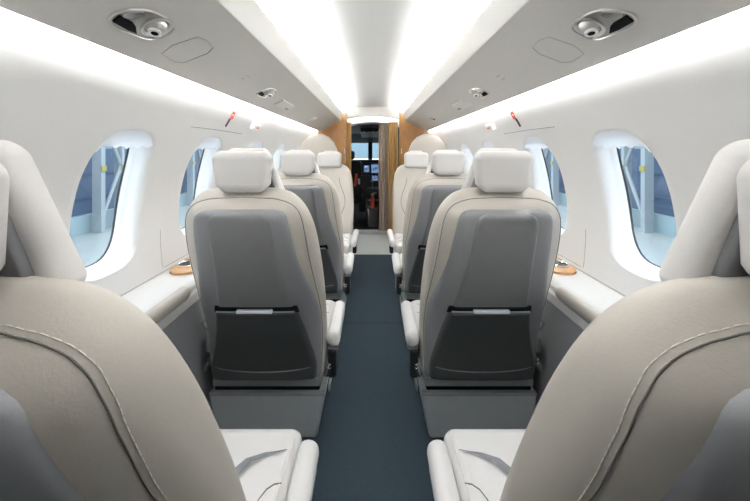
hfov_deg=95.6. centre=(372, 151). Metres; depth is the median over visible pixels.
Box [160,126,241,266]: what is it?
trim
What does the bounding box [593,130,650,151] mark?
shade
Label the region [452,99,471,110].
hatch
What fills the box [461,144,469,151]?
window
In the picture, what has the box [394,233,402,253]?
seat cushion
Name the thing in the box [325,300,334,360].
seat cushion
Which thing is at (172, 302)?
ledge
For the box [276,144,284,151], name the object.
window
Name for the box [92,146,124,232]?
steel column
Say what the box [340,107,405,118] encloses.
trim
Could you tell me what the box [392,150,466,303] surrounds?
seat
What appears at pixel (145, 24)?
vent unit
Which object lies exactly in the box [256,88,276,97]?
vent unit
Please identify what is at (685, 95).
wall
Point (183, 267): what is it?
cup holder
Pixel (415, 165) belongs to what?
seat
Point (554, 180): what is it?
steel column
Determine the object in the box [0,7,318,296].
wall
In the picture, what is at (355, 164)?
seat
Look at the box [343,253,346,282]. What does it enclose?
seat cushion
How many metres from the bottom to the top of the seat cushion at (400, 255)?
0.114 m
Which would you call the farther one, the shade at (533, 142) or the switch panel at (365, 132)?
the switch panel at (365, 132)
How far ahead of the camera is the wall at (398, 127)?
4.18 m
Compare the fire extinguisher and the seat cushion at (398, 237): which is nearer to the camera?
the seat cushion at (398, 237)
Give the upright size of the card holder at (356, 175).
0.172 m
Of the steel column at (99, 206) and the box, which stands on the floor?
the box
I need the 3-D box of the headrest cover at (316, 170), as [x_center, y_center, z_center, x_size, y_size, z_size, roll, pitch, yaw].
[-0.368,0.058,1.710,0.208,0.138,0.047,0,0,0]
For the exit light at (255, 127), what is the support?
attached to the wall at (62, 94)
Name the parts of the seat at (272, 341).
armrest, panel, backrest, rail, release lever, armrest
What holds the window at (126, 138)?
in the wall at (62, 94)
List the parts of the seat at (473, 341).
armrest, release lever, rail, backrest, panel, armrest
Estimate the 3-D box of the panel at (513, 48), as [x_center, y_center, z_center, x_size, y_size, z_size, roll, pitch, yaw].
[0.469,-0.333,1.250,0.266,0.202,5.100,0,0,0]
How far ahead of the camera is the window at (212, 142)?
1.48 m
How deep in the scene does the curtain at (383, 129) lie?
4.10 m
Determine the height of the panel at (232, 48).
0.202 m
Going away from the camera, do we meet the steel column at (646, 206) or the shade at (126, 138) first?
the shade at (126, 138)
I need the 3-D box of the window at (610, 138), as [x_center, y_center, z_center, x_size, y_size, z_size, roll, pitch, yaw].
[0.753,0.130,0.975,0.148,0.418,0.236,0,0,0]
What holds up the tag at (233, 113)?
attached to the wall at (62, 94)
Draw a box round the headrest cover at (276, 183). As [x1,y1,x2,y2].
[215,148,284,188]
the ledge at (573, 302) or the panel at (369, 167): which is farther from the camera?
the panel at (369, 167)
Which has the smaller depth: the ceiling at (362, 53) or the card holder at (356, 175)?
the ceiling at (362, 53)
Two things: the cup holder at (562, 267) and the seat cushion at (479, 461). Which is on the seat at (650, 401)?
the seat cushion at (479, 461)
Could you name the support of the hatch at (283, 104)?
attached to the panel at (232, 48)
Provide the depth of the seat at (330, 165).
2.83 m
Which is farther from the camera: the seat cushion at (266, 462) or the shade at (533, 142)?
the shade at (533, 142)
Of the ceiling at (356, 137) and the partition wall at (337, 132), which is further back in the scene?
the ceiling at (356, 137)
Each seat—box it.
[0,140,318,500]
[185,148,344,436]
[279,150,353,303]
[317,151,358,253]
[351,151,362,222]
[387,151,428,253]
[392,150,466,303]
[401,148,560,436]
[427,139,749,500]
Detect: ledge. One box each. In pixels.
[121,257,213,412]
[532,257,624,412]
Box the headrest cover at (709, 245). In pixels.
[659,139,749,281]
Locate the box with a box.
[368,208,377,226]
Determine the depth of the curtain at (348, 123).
3.96 m
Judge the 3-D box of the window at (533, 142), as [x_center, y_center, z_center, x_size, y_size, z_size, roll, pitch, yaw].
[0.753,0.130,1.455,0.148,0.418,0.236,0,0,0]
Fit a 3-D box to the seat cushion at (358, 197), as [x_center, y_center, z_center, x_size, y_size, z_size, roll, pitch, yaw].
[-0.360,0.664,4.940,0.420,0.120,0.440,0,0,0]
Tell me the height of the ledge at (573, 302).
0.571 m
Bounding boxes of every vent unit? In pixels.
[107,8,176,40]
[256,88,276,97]
[469,88,489,97]
[569,8,638,40]
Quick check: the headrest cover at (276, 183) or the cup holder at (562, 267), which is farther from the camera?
the cup holder at (562, 267)
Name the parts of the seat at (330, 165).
backrest, armrest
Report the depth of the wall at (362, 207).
5.70 m
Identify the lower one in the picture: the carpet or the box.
the carpet
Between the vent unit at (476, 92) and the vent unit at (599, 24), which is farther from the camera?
the vent unit at (476, 92)
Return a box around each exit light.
[250,123,260,130]
[485,123,495,130]
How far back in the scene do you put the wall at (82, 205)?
9.51 m
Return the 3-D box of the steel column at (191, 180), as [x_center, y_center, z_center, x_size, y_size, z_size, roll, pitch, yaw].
[-7.485,0.300,14.365,0.280,3.800,0.890,0,0,0]
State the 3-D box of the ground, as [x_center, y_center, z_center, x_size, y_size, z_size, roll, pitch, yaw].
[0.000,2.250,6.000,60.000,0.100,50.000,0,0,0]
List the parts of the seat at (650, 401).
armrest, backrest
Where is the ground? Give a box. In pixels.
[71,205,674,265]
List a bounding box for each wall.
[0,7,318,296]
[71,149,196,216]
[299,134,446,164]
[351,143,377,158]
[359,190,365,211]
[398,127,398,166]
[427,6,749,296]
[549,149,674,216]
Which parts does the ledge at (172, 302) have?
panel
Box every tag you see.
[225,111,235,126]
[510,111,520,126]
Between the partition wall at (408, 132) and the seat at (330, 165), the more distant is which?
the partition wall at (408, 132)
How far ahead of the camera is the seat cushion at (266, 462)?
0.72 m
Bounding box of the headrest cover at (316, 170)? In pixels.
[280,150,320,173]
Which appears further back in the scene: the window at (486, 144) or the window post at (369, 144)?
the window post at (369, 144)
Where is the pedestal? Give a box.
[366,180,378,223]
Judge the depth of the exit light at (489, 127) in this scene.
1.80 m
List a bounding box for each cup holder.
[169,258,192,274]
[553,258,576,274]
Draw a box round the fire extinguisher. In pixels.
[371,193,375,208]
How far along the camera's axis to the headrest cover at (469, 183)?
1.00 m
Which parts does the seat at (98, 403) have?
backrest, armrest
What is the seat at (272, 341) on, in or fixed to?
on the carpet
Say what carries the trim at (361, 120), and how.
attached to the wall at (398, 127)
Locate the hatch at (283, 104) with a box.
[274,99,293,110]
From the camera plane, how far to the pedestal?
4.90 m
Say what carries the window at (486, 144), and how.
in the wall at (685, 95)
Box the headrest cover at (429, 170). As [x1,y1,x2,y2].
[425,150,465,173]
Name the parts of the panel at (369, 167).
panel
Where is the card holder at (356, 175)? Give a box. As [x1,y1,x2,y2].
[354,174,359,185]
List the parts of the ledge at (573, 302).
panel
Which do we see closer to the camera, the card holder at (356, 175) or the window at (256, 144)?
the window at (256, 144)
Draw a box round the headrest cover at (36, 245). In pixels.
[0,140,86,281]
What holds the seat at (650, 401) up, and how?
on the carpet
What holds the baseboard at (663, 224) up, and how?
attached to the wall at (663, 205)
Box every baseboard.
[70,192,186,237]
[559,192,675,237]
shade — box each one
[95,130,152,151]
[195,137,220,150]
[525,137,550,150]
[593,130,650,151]
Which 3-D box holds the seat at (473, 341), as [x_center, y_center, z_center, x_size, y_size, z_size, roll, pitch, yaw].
[0.351,0.491,1.240,0.474,1.004,0.642,0,0,0]
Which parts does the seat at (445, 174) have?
armrest, backrest, panel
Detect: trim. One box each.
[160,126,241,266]
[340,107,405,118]
[347,117,398,126]
[353,230,386,233]
[354,254,391,254]
[504,126,585,266]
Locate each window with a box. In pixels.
[85,130,152,267]
[181,137,220,228]
[251,142,261,147]
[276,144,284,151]
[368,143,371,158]
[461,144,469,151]
[484,142,494,147]
[525,137,564,228]
[593,130,660,267]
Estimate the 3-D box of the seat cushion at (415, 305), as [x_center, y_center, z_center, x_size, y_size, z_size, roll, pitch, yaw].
[0.366,0.706,1.363,0.404,0.114,0.334,0,0,0]
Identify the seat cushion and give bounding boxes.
[220,429,301,500]
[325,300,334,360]
[343,233,351,253]
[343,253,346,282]
[354,193,362,203]
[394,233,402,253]
[399,253,402,282]
[411,300,420,360]
[444,429,525,500]
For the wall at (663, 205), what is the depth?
9.51 m
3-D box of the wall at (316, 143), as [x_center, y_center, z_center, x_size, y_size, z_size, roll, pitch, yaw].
[0.000,0.414,3.131,1.490,1.160,0.062,0,0,0]
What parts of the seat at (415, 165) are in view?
armrest, backrest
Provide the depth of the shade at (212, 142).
1.45 m
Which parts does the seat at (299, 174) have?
panel, backrest, armrest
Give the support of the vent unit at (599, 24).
attached to the panel at (513, 48)
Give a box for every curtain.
[347,122,350,171]
[378,125,388,230]
[388,122,397,230]
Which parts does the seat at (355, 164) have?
backrest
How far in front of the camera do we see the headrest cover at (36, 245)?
0.29 m
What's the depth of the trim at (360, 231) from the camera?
4.12 m
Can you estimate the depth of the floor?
3.80 m
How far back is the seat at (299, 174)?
1.69 m
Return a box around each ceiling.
[255,0,490,108]
[351,124,378,142]
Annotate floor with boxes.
[351,212,394,253]
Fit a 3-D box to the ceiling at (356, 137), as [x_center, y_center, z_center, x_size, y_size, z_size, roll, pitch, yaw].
[0.000,-0.174,4.910,1.450,0.527,1.424,0,0,0]
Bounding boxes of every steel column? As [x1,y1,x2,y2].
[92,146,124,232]
[187,148,202,205]
[543,148,558,205]
[621,146,653,232]
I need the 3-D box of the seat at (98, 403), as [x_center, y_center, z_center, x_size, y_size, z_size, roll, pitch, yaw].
[-0.351,0.491,0.530,0.474,1.004,0.642,0,0,0]
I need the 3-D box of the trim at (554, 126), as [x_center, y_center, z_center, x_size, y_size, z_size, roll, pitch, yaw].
[0.710,0.160,1.465,0.097,0.510,0.511,0,0,0]
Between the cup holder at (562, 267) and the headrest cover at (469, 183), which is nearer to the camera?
the headrest cover at (469, 183)
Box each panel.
[0,0,342,130]
[353,159,378,189]
[360,128,378,136]
[403,0,749,130]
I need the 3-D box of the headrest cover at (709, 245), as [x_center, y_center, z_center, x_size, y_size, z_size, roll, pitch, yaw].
[0.368,0.058,0.300,0.208,0.138,0.047,0,0,0]
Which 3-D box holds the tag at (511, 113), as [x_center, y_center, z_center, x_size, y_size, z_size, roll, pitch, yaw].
[0.638,-0.147,1.528,0.015,0.074,0.066,0,0,-22]
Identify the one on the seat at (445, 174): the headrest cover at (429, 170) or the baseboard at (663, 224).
the headrest cover at (429, 170)
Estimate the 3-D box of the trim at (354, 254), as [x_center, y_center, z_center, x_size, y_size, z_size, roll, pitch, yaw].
[0.000,0.995,3.303,0.600,0.010,0.018,0,0,0]
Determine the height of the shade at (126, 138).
0.066 m
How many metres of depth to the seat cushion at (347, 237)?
2.48 m
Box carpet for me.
[302,255,443,500]
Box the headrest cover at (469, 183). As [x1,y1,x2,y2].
[461,148,530,188]

